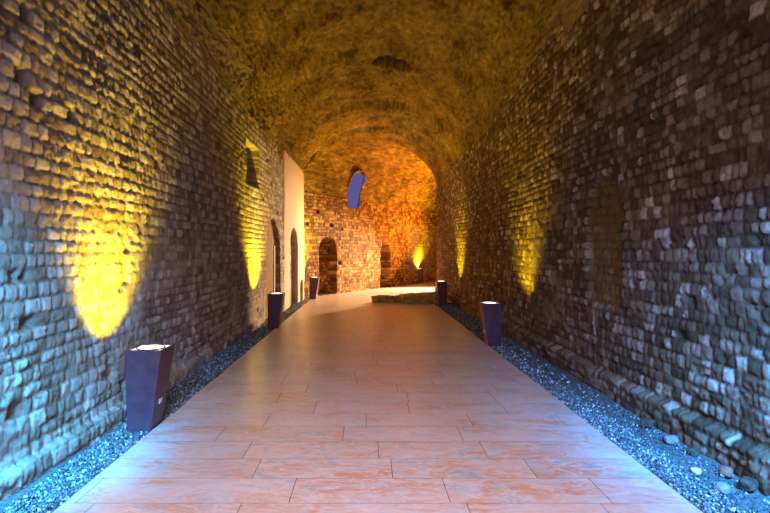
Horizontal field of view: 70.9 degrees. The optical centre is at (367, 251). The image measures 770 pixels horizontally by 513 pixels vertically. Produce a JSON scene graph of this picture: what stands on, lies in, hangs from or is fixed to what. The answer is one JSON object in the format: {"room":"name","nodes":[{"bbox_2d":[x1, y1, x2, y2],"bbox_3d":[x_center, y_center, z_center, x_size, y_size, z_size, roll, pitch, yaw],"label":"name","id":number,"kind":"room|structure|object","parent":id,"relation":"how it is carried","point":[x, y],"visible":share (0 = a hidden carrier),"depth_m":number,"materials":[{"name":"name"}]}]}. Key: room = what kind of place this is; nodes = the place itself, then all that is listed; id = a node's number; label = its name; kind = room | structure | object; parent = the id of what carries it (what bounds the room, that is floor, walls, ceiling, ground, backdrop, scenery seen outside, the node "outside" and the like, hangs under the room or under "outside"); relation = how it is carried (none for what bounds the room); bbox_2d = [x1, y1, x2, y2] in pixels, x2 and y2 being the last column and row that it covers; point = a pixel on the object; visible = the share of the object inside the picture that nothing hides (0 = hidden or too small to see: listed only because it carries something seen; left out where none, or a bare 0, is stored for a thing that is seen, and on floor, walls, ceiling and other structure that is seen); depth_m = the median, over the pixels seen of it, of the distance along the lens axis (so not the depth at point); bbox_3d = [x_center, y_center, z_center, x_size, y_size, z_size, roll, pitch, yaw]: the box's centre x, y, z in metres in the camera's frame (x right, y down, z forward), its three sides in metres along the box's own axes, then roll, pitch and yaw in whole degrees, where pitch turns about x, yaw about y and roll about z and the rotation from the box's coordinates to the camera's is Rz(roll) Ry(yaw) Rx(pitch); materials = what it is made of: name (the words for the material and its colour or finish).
{"room":"stone vaulted hall","nodes":[
{"label":"stone vaulted hall","id":0,"kind":"room"},
{"bbox_2d":[0,0,304,500],"bbox_3d":[-2.559,-0.715,8.900,0.711,4.870,20.800,0,0,0],"label":"wall","id":1,"kind":"structure","parent":0,"point":[139,198],"depth_m":5.11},
{"bbox_2d":[265,222,274,317],"bbox_3d":[-2.500,0.410,13.625,0.080,2.380,1.610,0,0,0],"label":"door","id":2,"kind":"structure","parent":1,"relation":"in","point":[268,279],"depth_m":13.65,"materials":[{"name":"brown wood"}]},
{"bbox_2d":[304,192,436,298],"bbox_3d":[4.415,-0.200,28.058,3.391,3.800,22.797,0,0,44],"label":"wall","id":3,"kind":"structure","parent":0,"point":[370,246],"depth_m":22.73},
{"bbox_2d":[304,139,436,215],"bbox_3d":[4.427,-3.316,26.942,21.114,2.733,5.178,0,0,-43],"label":"ceiling","id":4,"kind":"structure","parent":0,"point":[397,177],"depth_m":22.87,"materials":[{"name":"concrete"}]},
{"bbox_2d":[348,170,364,206],"bbox_3d":[-0.459,-2.470,22.044,0.634,1.679,1.487,0,0,29],"label":"window","id":5,"kind":"structure","parent":4,"relation":"attached to","point":[360,171],"depth_m":22.36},
{"bbox_2d":[159,0,591,186],"bbox_3d":[0.172,-3.805,10.200,5.339,2.709,23.400,0,0,0],"label":"ceiling","id":6,"kind":"structure","parent":0,"point":[425,78],"depth_m":11.76,"materials":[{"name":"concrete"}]},
{"bbox_2d":[0,281,769,512],"bbox_3d":[5.977,1.660,16.148,30.483,0.120,39.368,0,0,27],"label":"floor","id":7,"kind":"structure","parent":0,"point":[149,477],"depth_m":4.63,"materials":[{"name":"stone"}]},
{"bbox_2d":[0,300,308,512],"bbox_3d":[-2.165,1.628,10.103,0.477,0.082,15.829,0,0,0],"label":"gravel","id":8,"kind":"object","parent":7,"relation":"on","point":[109,445],"visible":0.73,"depth_m":4.46,"materials":[{"name":"grey gravel"}]},
{"bbox_2d":[125,344,174,431],"bbox_3d":[-2.003,1.248,4.980,0.324,0.745,0.360,0,0,0],"label":"uplight","id":9,"kind":"object","parent":8,"relation":"on","point":[147,366],"visible":0.98,"depth_m":4.83,"materials":[{"name":"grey metal"}]},
{"bbox_2d":[267,293,284,328],"bbox_3d":[-1.938,1.248,11.450,0.324,0.745,0.360,0,0,0],"label":"uplight","id":10,"kind":"object","parent":8,"relation":"on","point":[275,300],"visible":0.98,"depth_m":11.30,"materials":[{"name":"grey metal"}]},
{"bbox_2d":[309,277,319,298],"bbox_3d":[-1.818,1.228,18.400,0.324,0.745,0.360,0,0,0],"label":"uplight","id":11,"kind":"object","parent":7,"relation":"on","point":[313,281],"visible":1,"depth_m":18.24,"materials":[{"name":"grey metal"}]},
{"bbox_2d":[371,291,438,303],"bbox_3d":[1.235,1.439,17.136,2.272,0.332,1.220,0,0,0],"label":"wall","id":12,"kind":"structure","parent":7,"relation":"on","point":[423,297],"depth_m":16.77,"materials":[{"name":"brown stone"}]},
{"bbox_2d":[417,269,422,282],"bbox_3d":[2.638,1.228,27.600,0.324,0.745,0.360,0,0,0],"label":"uplight","id":13,"kind":"object","parent":7,"relation":"on","point":[419,271],"visible":0.96,"depth_m":27.45,"materials":[{"name":"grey metal"}]},
{"bbox_2d":[435,281,446,305],"bbox_3d":[2.198,1.248,16.250,0.324,0.745,0.360,0,0,0],"label":"uplight","id":14,"kind":"object","parent":7,"relation":"on","point":[441,286],"visible":1,"depth_m":16.09,"materials":[{"name":"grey metal"}]},
{"bbox_2d":[436,304,769,512],"bbox_3d":[2.356,1.628,9.603,0.640,0.076,14.423,0,0,0],"label":"gravel","id":15,"kind":"object","parent":7,"relation":"on","point":[609,428],"visible":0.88,"depth_m":4.66,"materials":[{"name":"grey gravel"}]},
{"bbox_2d":[478,302,501,346],"bbox_3d":[2.108,1.248,9.350,0.324,0.745,0.360,0,0,0],"label":"uplight","id":16,"kind":"object","parent":15,"relation":"on","point":[490,312],"visible":0.98,"depth_m":9.20,"materials":[{"name":"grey metal"}]},
{"bbox_2d":[640,417,654,427],"bbox_3d":[2.614,1.600,5.050,0.089,0.088,0.133,0,0,-42],"label":"rock","id":17,"kind":"object","parent":7,"relation":"on","point":[646,422],"visible":0.98,"depth_m":5.02,"materials":[{"name":"grey stone"}]},
{"bbox_2d":[664,435,678,444],"bbox_3d":[2.596,1.604,4.621,0.112,0.074,0.111,0,0,28],"label":"rock","id":18,"kind":"object","parent":7,"relation":"on","point":[670,439],"visible":0.96,"depth_m":4.58,"materials":[{"name":"grey stone"}]},
{"bbox_2d":[687,447,700,456],"bbox_3d":[2.621,1.607,4.348,0.085,0.067,0.092,0,0,-32],"label":"rock","id":19,"kind":"object","parent":7,"relation":"on","point":[695,451],"visible":0.97,"depth_m":4.32,"materials":[{"name":"grey stone"}]},
{"bbox_2d":[690,467,701,475],"bbox_3d":[2.411,1.610,3.969,0.071,0.056,0.079,0,0,-30],"label":"rock","id":20,"kind":"object","parent":7,"relation":"on","point":[697,471],"visible":0.94,"depth_m":3.94,"materials":[{"name":"white stone"}]},
{"bbox_2d":[713,482,730,495],"bbox_3d":[2.401,1.602,3.661,0.104,0.080,0.097,0,0,-21],"label":"rock","id":21,"kind":"object","parent":7,"relation":"on","point":[724,488],"visible":0.94,"depth_m":3.63,"materials":[{"name":"grey stone"}]},
{"bbox_2d":[718,465,733,477],"bbox_3d":[2.618,1.601,3.950,0.092,0.075,0.084,0,0,39],"label":"rock","id":22,"kind":"object","parent":7,"relation":"on","point":[727,471],"visible":1,"depth_m":3.92,"materials":[{"name":"grey stone"}]},
{"bbox_2d":[738,476,758,491],"bbox_3d":[2.619,1.598,3.721,0.111,0.082,0.111,0,0,-31],"label":"rock","id":23,"kind":"object","parent":7,"relation":"on","point":[746,483],"visible":0.99,"depth_m":3.69,"materials":[{"name":"grey stone"}]},
{"bbox_2d":[435,0,769,495],"bbox_3d":[2.787,-0.840,10.200,0.284,5.120,23.400,0,0,0],"label":"wall","id":24,"kind":"structure","parent":0,"point":[615,210],"depth_m":5.53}
]}

